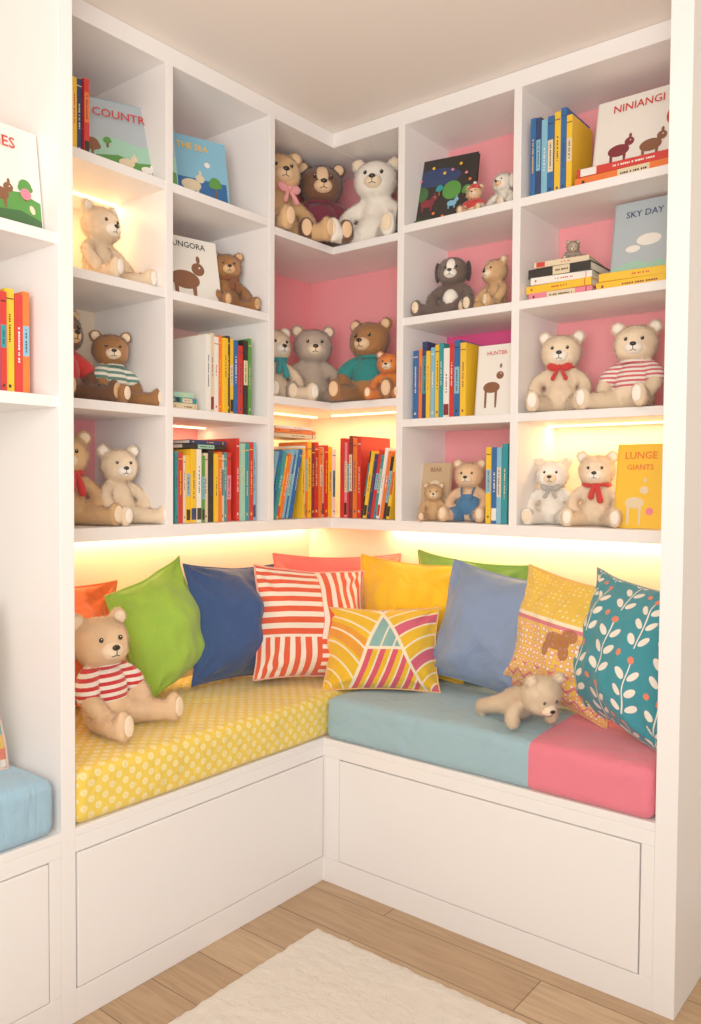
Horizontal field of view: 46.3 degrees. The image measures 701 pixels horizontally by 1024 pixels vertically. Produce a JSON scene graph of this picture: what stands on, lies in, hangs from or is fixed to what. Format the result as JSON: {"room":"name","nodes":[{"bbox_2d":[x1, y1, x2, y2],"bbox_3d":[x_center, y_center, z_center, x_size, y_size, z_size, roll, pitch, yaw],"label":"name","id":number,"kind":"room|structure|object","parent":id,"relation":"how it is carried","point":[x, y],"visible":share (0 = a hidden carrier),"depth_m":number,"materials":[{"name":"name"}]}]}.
{"room":"children's reading nook","nodes":[
{"label":"children's reading nook","id":0,"kind":"room"},
{"bbox_2d":[74,529,308,677],"bbox_3d":[-1.605,-0.051,1.500,0.059,2.420,4.650,2,2,38],"label":"wall","id":1,"kind":"structure","parent":0,"point":[130,562],"depth_m":2.74,"materials":[{"name":"beige paint"}]},
{"bbox_2d":[83,0,670,133],"bbox_3d":[-0.184,-1.243,0.336,3.650,0.060,4.650,2,2,38],"label":"ceiling","id":2,"kind":"structure","parent":0,"point":[337,65],"depth_m":2.21,"materials":[{"name":"white paint"}]},
{"bbox_2d":[73,880,700,1023],"bbox_3d":[-0.201,1.236,0.418,3.650,0.060,4.650,2,2,38],"label":"floor","id":3,"kind":"structure","parent":0,"point":[527,992],"depth_m":2.07,"materials":[{"name":"brown wood"}]},
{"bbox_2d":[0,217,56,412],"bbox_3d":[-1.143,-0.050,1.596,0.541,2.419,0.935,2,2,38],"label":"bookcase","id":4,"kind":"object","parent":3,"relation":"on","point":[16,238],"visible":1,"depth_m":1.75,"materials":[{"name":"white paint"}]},
{"bbox_2d":[0,288,29,392],"bbox_3d":[-0.867,-0.370,1.752,0.177,0.231,0.296,2,2,38],"label":"books","id":5,"kind":"object","parent":4,"relation":"in","point":[14,307],"visible":0.89,"depth_m":1.79,"materials":[{"name":"orange paper"}]},
{"bbox_2d":[0,122,42,228],"bbox_3d":[-0.767,-0.717,1.709,0.046,0.225,0.251,2,2,38],"label":"picture book","id":6,"kind":"object","parent":4,"relation":"on","point":[19,171],"visible":0.97,"depth_m":1.77,"materials":[{"name":"white paper"}]},
{"bbox_2d":[30,206,34,214],"bbox_3d":[-0.819,-0.744,1.796,0.214,0.280,0.210,-1,3,-41],"label":"teddy bear","id":7,"kind":"object","parent":4,"relation":"on","point":[32,210],"visible":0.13,"depth_m":1.78},
{"bbox_2d":[0,829,61,1023],"bbox_3d":[-1.136,0.936,1.637,0.549,0.444,0.905,2,2,38],"label":"storage bench","id":8,"kind":"object","parent":3,"relation":"on","point":[30,872],"visible":1,"depth_m":1.76,"materials":[{"name":"white paint"}]},
{"bbox_2d":[0,765,51,851],"bbox_3d":[-1.125,0.646,1.631,0.545,0.137,0.868,2,2,38],"label":"seat cushion","id":9,"kind":"object","parent":8,"relation":"on","point":[25,796],"visible":0.93,"depth_m":1.75,"materials":[{"name":"blue fabric"}]},
{"bbox_2d":[0,718,8,769],"bbox_3d":[-0.901,0.398,1.710,0.385,0.382,0.132,-1,3,-44],"label":"striped pillow","id":10,"kind":"object","parent":9,"relation":"on","point":[4,763],"visible":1,"depth_m":1.85,"materials":[{"name":"fabric"}]},
{"bbox_2d":[168,928,526,1023],"bbox_3d":[-0.191,1.174,1.095,1.284,0.016,1.930,2,2,38],"label":"rug","id":11,"kind":"object","parent":3,"relation":"on","point":[321,977],"visible":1,"depth_m":1.94,"materials":[{"name":"beige carpet"}]},
{"bbox_2d":[0,0,700,1023],"bbox_3d":[0.013,-0.062,2.197,1.603,2.419,1.445,2,2,38],"label":"bookcase","id":12,"kind":"object","parent":3,"relation":"on","point":[299,280],"visible":0.59,"depth_m":2.29,"materials":[{"name":"white paint"}]},
{"bbox_2d":[72,76,88,151],"bbox_3d":[-0.754,-1.006,2.083,0.125,0.196,0.124,2,2,38],"label":"books","id":13,"kind":"object","parent":12,"relation":"in","point":[80,87],"visible":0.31,"depth_m":2.08,"materials":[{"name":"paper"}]},
{"bbox_2d":[73,191,117,206],"label":"lights","id":14,"kind":"object","parent":12,"relation":"on","point":[94,199],"depth_m":2.32,"materials":[{"name":"white plastic"}]},
{"bbox_2d":[73,308,119,401],"bbox_3d":[-0.737,-0.418,2.159,0.204,0.270,0.206,2,2,30],"label":"teddy bear","id":15,"kind":"object","parent":12,"relation":"on","point":[86,384],"visible":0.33,"depth_m":2.18},
{"bbox_2d":[74,429,122,526],"bbox_3d":[-0.733,-0.090,2.175,0.202,0.270,0.205,2,3,42],"label":"teddy bear","id":16,"kind":"object","parent":12,"relation":"on","point":[91,511],"visible":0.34,"depth_m":2.19},
{"bbox_2d":[79,196,156,285],"bbox_3d":[-0.651,-0.734,2.240,0.187,0.248,0.187,1,2,24],"label":"teddy bear","id":17,"kind":"object","parent":12,"relation":"on","point":[101,225],"visible":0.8,"depth_m":2.21},
{"bbox_2d":[88,330,160,405],"bbox_3d":[-0.633,-0.398,2.273,0.186,0.224,0.174,2,2,30],"label":"teddy bear","id":18,"kind":"object","parent":12,"relation":"on","point":[111,351],"visible":0.77,"depth_m":2.26},
{"bbox_2d":[95,443,164,526],"bbox_3d":[-0.617,-0.076,2.276,0.180,0.237,0.180,2,2,34],"label":"teddy bear","id":19,"kind":"object","parent":12,"relation":"on","point":[119,466],"visible":0.85,"depth_m":2.27},
{"bbox_2d":[89,96,177,184],"bbox_3d":[-0.621,-1.024,2.272,0.276,0.227,0.072,-1,2,-29],"label":"picture book","id":20,"kind":"object","parent":12,"relation":"on","point":[116,130],"visible":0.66,"depth_m":2.26,"materials":[{"name":"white paper"}]},
{"bbox_2d":[173,391,196,409],"bbox_3d":[-0.525,-0.322,2.409,0.124,0.051,0.092,2,2,38],"label":"books","id":21,"kind":"object","parent":12,"relation":"in","point":[184,400],"visible":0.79,"depth_m":2.37,"materials":[{"name":"beige paper"}]},
{"bbox_2d":[173,425,205,428],"label":"lights","id":22,"kind":"object","parent":12,"relation":"on","point":[173,425],"depth_m":2.69,"materials":[{"name":"white plastic"}]},
{"bbox_2d":[173,235,219,300],"bbox_3d":[-0.492,-0.728,2.482,0.206,0.213,0.058,-1,2,-39],"label":"picture book","id":23,"kind":"object","parent":12,"relation":"on","point":[195,266],"visible":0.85,"depth_m":2.49,"materials":[{"name":"white paper"}]},
{"bbox_2d":[173,449,230,522],"bbox_3d":[-0.497,-0.079,2.484,0.175,0.216,0.220,2,2,38],"label":"books","id":24,"kind":"object","parent":12,"relation":"in","point":[201,479],"visible":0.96,"depth_m":2.42,"materials":[{"name":"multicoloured paper"}]},
{"bbox_2d":[173,439,225,450],"bbox_3d":[-0.483,-0.203,2.490,0.134,0.027,0.173,2,2,38],"label":"books","id":25,"kind":"object","parent":24,"relation":"on","point":[204,445],"visible":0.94,"depth_m":2.44,"materials":[{"name":"black paper"}]},
{"bbox_2d":[174,132,229,203],"bbox_3d":[-0.479,-1.031,2.487,0.226,0.228,0.062,-1,2,-33],"label":"picture book","id":26,"kind":"object","parent":12,"relation":"on","point":[201,164],"visible":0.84,"depth_m":2.50,"materials":[{"name":"blue paper"}]},
{"bbox_2d":[173,333,250,414],"bbox_3d":[-0.447,-0.421,2.557,0.203,0.241,0.182,2,2,38],"label":"books","id":27,"kind":"object","parent":12,"relation":"in","point":[217,369],"visible":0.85,"depth_m":2.48,"materials":[{"name":"white paper"}]},
{"bbox_2d":[206,438,255,520],"bbox_3d":[-0.391,-0.103,2.618,0.174,0.256,0.084,2,2,38],"label":"books","id":28,"kind":"object","parent":12,"relation":"in","point":[243,454],"visible":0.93,"depth_m":2.55,"materials":[{"name":"red paper"}]},
{"bbox_2d":[216,252,261,310],"bbox_3d":[-0.373,-0.725,2.575,0.159,0.212,0.151,-1,2,-39],"label":"teddy bear","id":29,"kind":"object","parent":12,"relation":"on","point":[231,291],"visible":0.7,"depth_m":2.56},
{"bbox_2d":[273,449,302,518],"bbox_3d":[-0.281,-0.096,2.753,0.171,0.234,0.172,2,2,38],"label":"books","id":30,"kind":"object","parent":12,"relation":"in","point":[287,462],"visible":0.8,"depth_m":2.71,"materials":[{"name":"blue paper"}]},
{"bbox_2d":[274,413,316,417],"label":"lights","id":31,"kind":"object","parent":12,"relation":"on","point":[274,413],"depth_m":3.03,"materials":[{"name":"white plastic"}]},
{"bbox_2d":[274,327,318,400],"bbox_3d":[-0.241,-0.510,2.808,0.214,0.279,0.211,-1,2,-37],"label":"teddy bear","id":32,"kind":"object","parent":12,"relation":"on","point":[282,346],"visible":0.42,"depth_m":2.80},
{"bbox_2d":[275,151,332,241],"bbox_3d":[-0.208,-1.069,2.745,0.252,0.334,0.257,-1,3,-43],"label":"teddy bear","id":33,"kind":"object","parent":12,"relation":"on","point":[288,208],"visible":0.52,"depth_m":2.73},
{"bbox_2d":[274,442,335,517],"bbox_3d":[-0.168,-0.114,2.898,0.158,0.262,0.179,2,2,38],"label":"books","id":34,"kind":"object","parent":12,"relation":"in","point":[315,492],"visible":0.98,"depth_m":2.85,"materials":[{"name":"orange paper"}]},
{"bbox_2d":[274,425,316,440],"bbox_3d":[-0.244,-0.272,2.810,0.148,0.039,0.244,2,2,38],"label":"books","id":35,"kind":"object","parent":34,"relation":"on","point":[281,432],"visible":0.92,"depth_m":2.78,"materials":[{"name":"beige paper"}]},
{"bbox_2d":[285,325,343,402],"bbox_3d":[-0.128,-0.526,2.914,0.231,0.306,0.227,0,2,-9],"label":"teddy bear","id":36,"kind":"object","parent":12,"relation":"on","point":[313,348],"visible":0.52,"depth_m":2.92},
{"bbox_2d":[296,161,355,246],"bbox_3d":[-0.097,-1.073,2.851,0.253,0.338,0.257,0,2,-9],"label":"teddy bear","id":37,"kind":"object","parent":12,"relation":"on","point":[320,186],"visible":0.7,"depth_m":2.85,"materials":[{"name":"brown fur"}]},
{"bbox_2d":[327,317,393,402],"bbox_3d":[0.058,-0.525,2.825,0.238,0.313,0.235,1,2,14],"label":"teddy bear","id":38,"kind":"object","parent":12,"relation":"on","point":[367,338],"visible":0.78,"depth_m":2.82},
{"bbox_2d":[329,156,397,244],"bbox_3d":[0.067,-1.070,2.804,0.256,0.339,0.252,1,2,20],"label":"teddy bear","id":39,"kind":"object","parent":12,"relation":"on","point":[376,181],"visible":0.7,"depth_m":2.81},
{"bbox_2d":[331,411,395,416],"label":"lights","id":40,"kind":"object","parent":12,"relation":"on","point":[394,411],"depth_m":2.95,"materials":[{"name":"white plastic"}]},
{"bbox_2d":[340,436,389,517],"bbox_3d":[0.051,-0.123,2.895,0.090,0.283,0.176,2,2,38],"label":"books","id":41,"kind":"object","parent":12,"relation":"in","point":[354,450],"visible":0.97,"depth_m":2.82,"materials":[{"name":"red paper"}]},
{"bbox_2d":[361,448,395,518],"bbox_3d":[0.148,-0.097,2.816,0.153,0.239,0.174,2,2,38],"label":"books","id":42,"kind":"object","parent":12,"relation":"in","point":[379,495],"visible":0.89,"depth_m":2.75,"materials":[{"name":"multicoloured paper"}]},
{"bbox_2d":[362,351,397,399],"bbox_3d":[0.122,-0.456,2.727,0.141,0.180,0.137,1,2,18],"label":"teddy bear","id":43,"kind":"object","parent":12,"relation":"on","point":[386,364],"visible":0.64,"depth_m":2.73,"materials":[{"name":"orange fur"}]},
{"bbox_2d":[417,482,445,521],"bbox_3d":[0.267,-0.031,2.636,0.107,0.135,0.105,1,2,8],"label":"teddy bear","id":44,"kind":"object","parent":12,"relation":"on","point":[433,493],"visible":0.73,"depth_m":2.64},
{"bbox_2d":[420,463,452,504],"bbox_3d":[0.281,-0.067,2.715,0.111,0.190,0.040,2,2,38],"label":"picture book","id":45,"kind":"object","parent":12,"relation":"on","point":[433,473],"visible":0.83,"depth_m":2.71,"materials":[{"name":"brown paper"}]},
{"bbox_2d":[395,151,479,232],"bbox_3d":[0.279,-1.036,2.664,0.271,0.237,0.074,1,2,28],"label":"picture book","id":46,"kind":"object","parent":12,"relation":"on","point":[444,182],"visible":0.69,"depth_m":2.65,"materials":[{"name":"black paper"}]},
{"bbox_2d":[410,257,474,316],"bbox_3d":[0.316,-0.724,2.635,0.219,0.214,0.169,1,2,27],"label":"plush dog","id":47,"kind":"object","parent":12,"relation":"on","point":[452,272],"visible":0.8,"depth_m":2.63},
{"bbox_2d":[413,340,480,418],"bbox_3d":[0.331,-0.423,2.662,0.199,0.248,0.174,2,2,38],"label":"books","id":48,"kind":"object","parent":12,"relation":"in","point":[444,375],"visible":0.9,"depth_m":2.58,"materials":[{"name":"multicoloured paper"}]},
{"bbox_2d":[437,458,485,522],"bbox_3d":[0.368,-0.069,2.598,0.164,0.211,0.160,1,2,23],"label":"teddy bear","id":49,"kind":"object","parent":12,"relation":"on","point":[470,505],"visible":0.94,"depth_m":2.60},
{"bbox_2d":[455,181,485,212],"bbox_3d":[0.376,-0.966,2.526,0.091,0.118,0.089,1,2,28],"label":"teddy bear","id":50,"kind":"object","parent":12,"relation":"on","point":[474,192],"visible":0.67,"depth_m":2.52,"materials":[{"name":"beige fur"}]},
{"bbox_2d":[458,254,508,309],"bbox_3d":[0.426,-0.704,2.535,0.141,0.185,0.158,-1,2,-31],"label":"teddy bear","id":51,"kind":"object","parent":12,"relation":"on","point":[494,273],"visible":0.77,"depth_m":2.52},
{"bbox_2d":[475,343,510,414],"bbox_3d":[0.447,-0.402,2.507,0.131,0.220,0.037,2,2,38],"label":"picture book","id":52,"kind":"object","parent":12,"relation":"on","point":[493,385],"visible":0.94,"depth_m":2.51,"materials":[{"name":"white paper"}]},
{"bbox_2d":[478,171,512,206],"bbox_3d":[0.454,-0.976,2.506,0.115,0.140,0.114,-1,3,-41],"label":"teddy bear","id":53,"kind":"object","parent":12,"relation":"on","point":[502,184],"visible":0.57,"depth_m":2.50,"materials":[{"name":"white fur"}]},
{"bbox_2d":[485,444,509,523],"bbox_3d":[0.491,-0.087,2.542,0.071,0.241,0.164,2,2,38],"label":"books","id":54,"kind":"object","parent":12,"relation":"in","point":[497,458],"visible":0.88,"depth_m":2.48,"materials":[{"name":"blue paper"}]},
{"bbox_2d":[520,456,572,525],"bbox_3d":[0.594,-0.062,2.435,0.164,0.216,0.162,1,2,24],"label":"teddy bear","id":55,"kind":"object","parent":12,"relation":"on","point":[552,476],"visible":0.8,"depth_m":2.44},
{"bbox_2d":[524,330,592,412],"bbox_3d":[0.611,-0.413,2.395,0.194,0.263,0.194,1,2,20],"label":"teddy bear","id":56,"kind":"object","parent":12,"relation":"on","point":[560,355],"visible":0.91,"depth_m":2.40},
{"bbox_2d":[530,107,592,195],"bbox_3d":[0.625,-1.029,2.411,0.124,0.240,0.173,2,2,38],"label":"books","id":57,"kind":"object","parent":12,"relation":"in","point":[561,143],"visible":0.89,"depth_m":2.35,"materials":[{"name":"blue paper"}]},
{"bbox_2d":[526,255,609,299],"bbox_3d":[0.642,-0.667,2.395,0.205,0.108,0.171,2,2,38],"label":"books","id":58,"kind":"object","parent":12,"relation":"in","point":[579,273],"visible":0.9,"depth_m":2.33,"materials":[{"name":"multicoloured paper"}]},
{"bbox_2d":[562,240,585,258],"bbox_3d":[0.647,-0.754,2.377,0.080,0.080,0.066,1,2,9],"label":"teddy bear","id":59,"kind":"object","parent":58,"relation":"on","point":[572,247],"visible":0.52,"depth_m":2.38,"materials":[{"name":"beige fur"}]},
{"bbox_2d":[560,450,621,527],"bbox_3d":[0.700,-0.067,2.347,0.178,0.231,0.174,1,2,24],"label":"teddy bear","id":60,"kind":"object","parent":12,"relation":"on","point":[596,492],"visible":0.98,"depth_m":2.35},
{"bbox_2d":[548,421,662,427],"label":"lights","id":61,"kind":"object","parent":12,"relation":"on","point":[654,421],"depth_m":2.43,"materials":[{"name":"white plastic"}]},
{"bbox_2d":[574,318,663,409],"bbox_3d":[0.762,-0.407,2.264,0.213,0.264,0.218,-1,3,-43],"label":"teddy bear","id":62,"kind":"object","parent":12,"relation":"on","point":[634,381],"visible":0.88,"depth_m":2.26},
{"bbox_2d":[575,149,668,185],"bbox_3d":[0.800,-0.928,2.277,0.290,0.049,0.196,2,2,38],"label":"books","id":63,"kind":"object","parent":12,"relation":"in","point":[659,158],"visible":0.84,"depth_m":2.21,"materials":[{"name":"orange paper"}]},
{"bbox_2d":[593,84,669,165],"bbox_3d":[0.794,-1.057,2.265,0.236,0.213,0.058,2,2,38],"label":"picture book","id":64,"kind":"object","parent":63,"relation":"on","point":[635,125],"visible":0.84,"depth_m":2.27,"materials":[{"name":"white paper"}]},
{"bbox_2d":[596,265,665,289],"bbox_3d":[0.813,-0.631,2.266,0.210,0.047,0.176,2,2,38],"label":"books","id":65,"kind":"object","parent":12,"relation":"in","point":[654,273],"visible":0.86,"depth_m":2.20,"materials":[{"name":"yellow paper"}]},
{"bbox_2d":[610,195,667,272],"bbox_3d":[0.812,-0.760,2.268,0.171,0.214,0.051,2,2,38],"label":"picture book","id":66,"kind":"object","parent":65,"relation":"on","point":[640,227],"visible":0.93,"depth_m":2.27,"materials":[{"name":"grey paper"}]},
{"bbox_2d":[614,443,662,528],"bbox_3d":[0.801,-0.071,2.267,0.131,0.235,0.047,2,2,38],"label":"picture book","id":67,"kind":"object","parent":12,"relation":"on","point":[638,491],"visible":0.95,"depth_m":2.26,"materials":[{"name":"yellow paper"}]},
{"bbox_2d":[75,734,655,1020],"bbox_3d":[-0.003,0.924,2.257,1.550,0.444,1.407,2,2,38],"label":"storage bench","id":68,"kind":"object","parent":3,"relation":"on","point":[563,886],"visible":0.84,"depth_m":2.13,"materials":[{"name":"white paint"}]},
{"bbox_2d":[75,675,359,822],"bbox_3d":[-0.390,0.621,2.553,0.546,0.135,1.398,2,2,38],"label":"seat cushion","id":69,"kind":"object","parent":68,"relation":"on","point":[223,725],"visible":0.48,"depth_m":2.19,"materials":[{"name":"fabric"}]},
{"bbox_2d":[74,580,117,705],"bbox_3d":[-0.814,0.379,2.309,0.374,0.380,0.188,-1,2,-36],"label":"pillow","id":70,"kind":"object","parent":69,"relation":"on","point":[89,600],"visible":0.1,"depth_m":2.37,"materials":[{"name":"orange fabric"}]},
{"bbox_2d":[74,606,183,743],"bbox_3d":[-0.606,0.415,2.141,0.254,0.326,0.265,1,2,25],"label":"teddy bear","id":71,"kind":"object","parent":69,"relation":"on","point":[112,695],"visible":0.93,"depth_m":2.11},
{"bbox_2d":[104,556,204,698],"bbox_3d":[-0.573,0.354,2.477,0.219,0.425,0.387,1,2,14],"label":"pillow","id":72,"kind":"object","parent":69,"relation":"on","point":[166,641],"visible":0.74,"depth_m":2.40,"materials":[{"name":"green fabric"}]},
{"bbox_2d":[182,563,273,687],"bbox_3d":[-0.373,0.360,2.675,0.365,0.402,0.266,-1,2,-29],"label":"pillow","id":73,"kind":"object","parent":69,"relation":"on","point":[231,607],"visible":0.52,"depth_m":2.56,"materials":[{"name":"blue fabric"}]},
{"bbox_2d":[252,564,363,680],"bbox_3d":[-0.129,0.366,2.684,0.393,0.392,0.218,0,2,-10],"label":"striped pillow","id":74,"kind":"object","parent":69,"relation":"on","point":[297,617],"visible":0.7,"depth_m":2.61,"materials":[{"name":"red fabric"}]},
{"bbox_2d":[272,553,400,571],"bbox_3d":[-0.048,0.351,2.927,0.466,0.406,0.202,0,2,-6],"label":"pillow","id":75,"kind":"object","parent":69,"relation":"on","point":[301,563],"visible":0.14,"depth_m":2.92,"materials":[{"name":"red fabric"}]},
{"bbox_2d":[328,679,656,817],"bbox_3d":[0.478,0.631,2.409,0.995,0.136,0.546,2,2,38],"label":"seat cushion","id":76,"kind":"object","parent":68,"relation":"on","point":[573,757],"visible":0.61,"depth_m":2.18,"materials":[{"name":"fabric"}]},
{"bbox_2d":[322,607,440,692],"bbox_3d":[0.097,0.434,2.593,0.372,0.267,0.174,0,2,3],"label":"geometric pillow","id":77,"kind":"object","parent":76,"relation":"on","point":[369,649],"visible":0.99,"depth_m":2.54,"materials":[{"name":"fabric"}]},
{"bbox_2d":[360,554,463,683],"bbox_3d":[0.198,0.357,2.773,0.407,0.410,0.243,2,3,41],"label":"pillow","id":78,"kind":"object","parent":76,"relation":"on","point":[387,584],"visible":0.32,"depth_m":2.73,"materials":[{"name":"yellow fabric"}]},
{"bbox_2d":[417,549,528,579],"bbox_3d":[0.378,0.349,2.720,0.184,0.431,0.438,-1,3,-43],"label":"pillow","id":79,"kind":"object","parent":76,"relation":"on","point":[424,558],"visible":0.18,"depth_m":2.67,"materials":[{"name":"green fabric"}]},
{"bbox_2d":[434,558,526,692],"bbox_3d":[0.422,0.363,2.502,0.405,0.419,0.218,2,3,42],"label":"pillow","id":80,"kind":"object","parent":76,"relation":"on","point":[476,638],"visible":0.71,"depth_m":2.45,"materials":[{"name":"fabric"}]},
{"bbox_2d":[475,672,564,729],"bbox_3d":[0.460,0.497,2.211,0.175,0.177,0.274,0,2,-25],"label":"teddy bear","id":81,"kind":"object","parent":76,"relation":"on","point":[541,695],"visible":1,"depth_m":2.13},
{"bbox_2d":[503,564,607,727],"bbox_3d":[0.612,0.370,2.326,0.261,0.420,0.347,0,2,-22],"label":"pillow","id":82,"kind":"object","parent":76,"relation":"on","point":[553,611],"visible":0.5,"depth_m":2.29,"materials":[{"name":"fabric"}]},
{"bbox_2d":[573,567,659,751],"bbox_3d":[0.715,0.373,2.148,0.216,0.425,0.390,0,2,-7],"label":"leaf pillow","id":83,"kind":"object","parent":76,"relation":"on","point":[615,664],"visible":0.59,"depth_m":2.07,"materials":[{"name":"fabric"}]},
{"bbox_2d":[309,528,660,590],"bbox_3d":[1.263,-0.053,2.164,3.600,2.420,0.059,2,2,38],"label":"wall","id":84,"kind":"structure","parent":0,"point":[576,560],"depth_m":2.71,"materials":[{"name":"beige paint"}]}
]}

